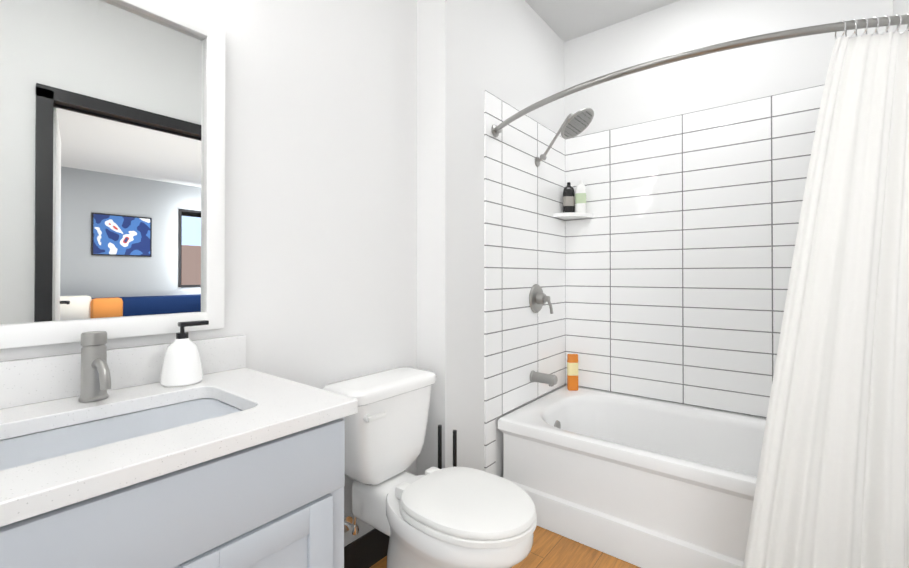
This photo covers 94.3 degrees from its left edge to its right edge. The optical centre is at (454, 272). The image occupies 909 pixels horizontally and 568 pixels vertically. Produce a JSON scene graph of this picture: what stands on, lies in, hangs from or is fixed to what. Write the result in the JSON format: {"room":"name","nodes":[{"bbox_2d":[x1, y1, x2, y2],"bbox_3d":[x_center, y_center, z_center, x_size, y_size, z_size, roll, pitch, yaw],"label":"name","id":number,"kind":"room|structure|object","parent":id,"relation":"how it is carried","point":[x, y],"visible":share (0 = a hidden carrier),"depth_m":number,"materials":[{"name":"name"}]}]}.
{"room":"bathroom","nodes":[
{"label":"bathroom","id":0,"kind":"room"},
{"bbox_2d":[0,0,416,546],"bbox_3d":[-0.853,-0.186,1.171,0.100,2.760,2.068,0,0,38],"label":"wall","id":1,"kind":"structure","parent":0,"point":[320,289],"depth_m":1.54,"materials":[{"name":"white paint"}]},
{"bbox_2d":[0,0,224,348],"bbox_3d":[-0.993,-0.286,0.885,0.032,0.897,0.965,0,0,38],"label":"mirror","id":2,"kind":"object","parent":1,"relation":"attached to","point":[112,168],"visible":0.98,"depth_m":1.06,"materials":[{"name":"white mirror"}]},
{"bbox_2d":[344,528,388,567],"bbox_3d":[-0.780,1.124,1.169,0.008,0.140,1.968,0,0,38],"label":"baseboard","id":3,"kind":"structure","parent":1,"relation":"attached to","point":[369,549],"depth_m":1.69,"materials":[{"name":"rubber"}]},
{"bbox_2d":[417,0,564,476],"bbox_3d":[0.276,-0.178,2.465,0.270,2.760,1.362,0,0,38],"label":"wall","id":4,"kind":"structure","parent":0,"point":[509,52],"depth_m":1.95,"materials":[{"name":"white paint"}]},
{"bbox_2d":[484,90,565,474],"bbox_3d":[0.448,0.152,2.455,0.010,2.100,0.960,0,0,38],"label":"wall tiles","id":5,"kind":"structure","parent":4,"relation":"attached to","point":[524,242],"depth_m":2.33,"materials":[{"name":"white tile"}]},
{"bbox_2d":[529,284,552,313],"bbox_3d":[0.520,0.153,2.456,0.100,0.172,0.170,0,0,38],"label":"shower valve","id":6,"kind":"object","parent":5,"relation":"attached to","point":[538,298],"visible":1,"depth_m":2.44,"materials":[{"name":"silver metal"}]},
{"bbox_2d":[530,370,557,386],"bbox_3d":[0.509,0.603,2.404,0.145,0.070,0.068,0,0,38],"label":"tub spout","id":7,"kind":"object","parent":5,"relation":"attached to","point":[551,380],"visible":1,"depth_m":2.38,"materials":[{"name":"silver metal"}]},
{"bbox_2d":[535,108,593,166],"bbox_3d":[0.621,-0.762,2.401,0.335,0.267,0.208,0,0,38],"label":"shower head","id":8,"kind":"object","parent":5,"relation":"attached to","point":[576,123],"visible":1,"depth_m":2.36},
{"bbox_2d":[370,526,640,567],"bbox_3d":[0.283,1.219,1.133,1.920,0.050,3.430,0,0,38],"label":"floor","id":9,"kind":"structure","parent":0,"point":[550,549],"depth_m":1.78,"materials":[{"name":"brown wood"}]},
{"bbox_2d":[0,331,357,567],"bbox_3d":[-0.674,0.664,0.843,0.575,1.053,0.764,0,0,38],"label":"bathroom vanity","id":10,"kind":"object","parent":9,"relation":"on","point":[119,458],"visible":1,"depth_m":0.82,"materials":[{"name":"grey"}]},
{"bbox_2d":[78,331,110,401],"bbox_3d":[-0.809,0.215,0.956,0.152,0.154,0.053,0,0,38],"label":"faucet","id":11,"kind":"object","parent":10,"relation":"on","point":[95,372],"depth_m":0.96,"materials":[{"name":"silver metal"}]},
{"bbox_2d":[160,320,208,386],"bbox_3d":[-0.721,0.212,1.129,0.096,0.161,0.110,0,0,38],"label":"soap dispenser","id":12,"kind":"object","parent":10,"relation":"on","point":[182,365],"visible":1,"depth_m":1.09,"materials":[{"name":"white ceramic"}]},
{"bbox_2d":[323,367,536,567],"bbox_3d":[-0.072,0.798,1.461,0.753,0.792,0.444,0,0,38],"label":"toilet","id":13,"kind":"object","parent":9,"relation":"on","point":[453,517],"visible":0.94,"depth_m":1.43,"materials":[{"name":"white ceramic"}]},
{"bbox_2d":[438,425,441,468],"bbox_3d":[-0.063,0.925,1.803,0.104,0.543,0.104,0,0,38],"label":"plunger","id":14,"kind":"object","parent":9,"relation":"on","point":[439,446],"visible":0.04,"depth_m":1.80,"materials":[{"name":"black plastic"}]},
{"bbox_2d":[453,430,456,466],"bbox_3d":[0.001,0.924,1.744,0.072,0.543,0.072,0,0,38],"label":"toilet brush","id":15,"kind":"object","parent":9,"relation":"on","point":[454,448],"visible":0.02,"depth_m":1.74,"materials":[{"name":"black plastic"}]},
{"bbox_2d":[498,385,765,567],"bbox_3d":[1.077,0.968,2.004,1.524,0.458,0.857,0,0,38],"label":"bathtub","id":16,"kind":"object","parent":9,"relation":"on","point":[642,482],"visible":0.6,"depth_m":1.88,"materials":[{"name":"white ceramic"}]},
{"bbox_2d":[567,354,577,390],"bbox_3d":[0.750,0.630,2.673,0.066,0.225,0.040,0,0,-2],"label":"shampoo bottle","id":17,"kind":"object","parent":16,"relation":"on","point":[572,372],"visible":1,"depth_m":2.65,"materials":[{"name":"orange plastic"}]},
{"bbox_2d":[525,0,679,41],"bbox_3d":[0.283,-1.591,1.151,1.920,0.050,3.430,0,0,38],"label":"ceiling","id":18,"kind":"structure","parent":0,"point":[566,20],"depth_m":2.52,"materials":[{"name":"white paint"}]},
{"bbox_2d":[564,0,892,418],"bbox_3d":[1.420,-0.178,2.366,1.650,2.760,0.100,0,0,38],"label":"wall","id":19,"kind":"structure","parent":0,"point":[723,78],"depth_m":2.35,"materials":[{"name":"white paint"}]},
{"bbox_2d":[553,212,593,219],"bbox_3d":[0.759,-0.364,2.691,0.190,0.024,0.190,0,0,38],"label":"corner shelf","id":20,"kind":"object","parent":19,"relation":"attached to","point":[571,215],"visible":0.94,"depth_m":2.66,"materials":[{"name":"white ceramic"}]},
{"bbox_2d":[563,182,574,212],"bbox_3d":[0.740,-0.480,2.732,0.069,0.205,0.065,0,0,38],"label":"black shampoo","id":21,"kind":"object","parent":20,"relation":"on","point":[568,198],"visible":0.79,"depth_m":2.71,"materials":[{"name":"black plastic"}]},
{"bbox_2d":[575,180,585,212],"bbox_3d":[0.810,-0.485,2.708,0.067,0.215,0.051,0,0,38],"label":"white shampoo","id":22,"kind":"object","parent":20,"relation":"on","point":[580,197],"visible":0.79,"depth_m":2.69,"materials":[{"name":"white plastic"}]},
{"bbox_2d":[565,84,824,417],"bbox_3d":[1.347,-0.078,2.353,1.530,1.640,0.010,0,0,38],"label":"wall tile","id":23,"kind":"structure","parent":19,"relation":"attached to","point":[680,246],"depth_m":2.37,"materials":[{"name":"white tile"}]},
{"bbox_2d":[893,0,908,31],"bbox_3d":[1.583,-0.185,1.321,0.100,2.760,1.340,0,0,38],"label":"wall","id":24,"kind":"structure","parent":0,"point":[900,7],"depth_m":1.75,"materials":[{"name":"white paint"}]},
{"bbox_2d":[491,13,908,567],"bbox_3d":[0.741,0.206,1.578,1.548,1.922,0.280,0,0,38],"label":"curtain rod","id":25,"kind":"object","parent":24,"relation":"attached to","point":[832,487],"visible":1,"depth_m":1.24,"materials":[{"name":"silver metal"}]},
{"bbox_2d":[743,13,908,567],"bbox_3d":[1.150,0.213,1.265,0.517,1.904,0.240,0,0,38],"label":"curtain","id":26,"kind":"object","parent":25,"relation":"hanging from","point":[832,488],"depth_m":1.24,"materials":[{"name":"white fabric"}]}
]}

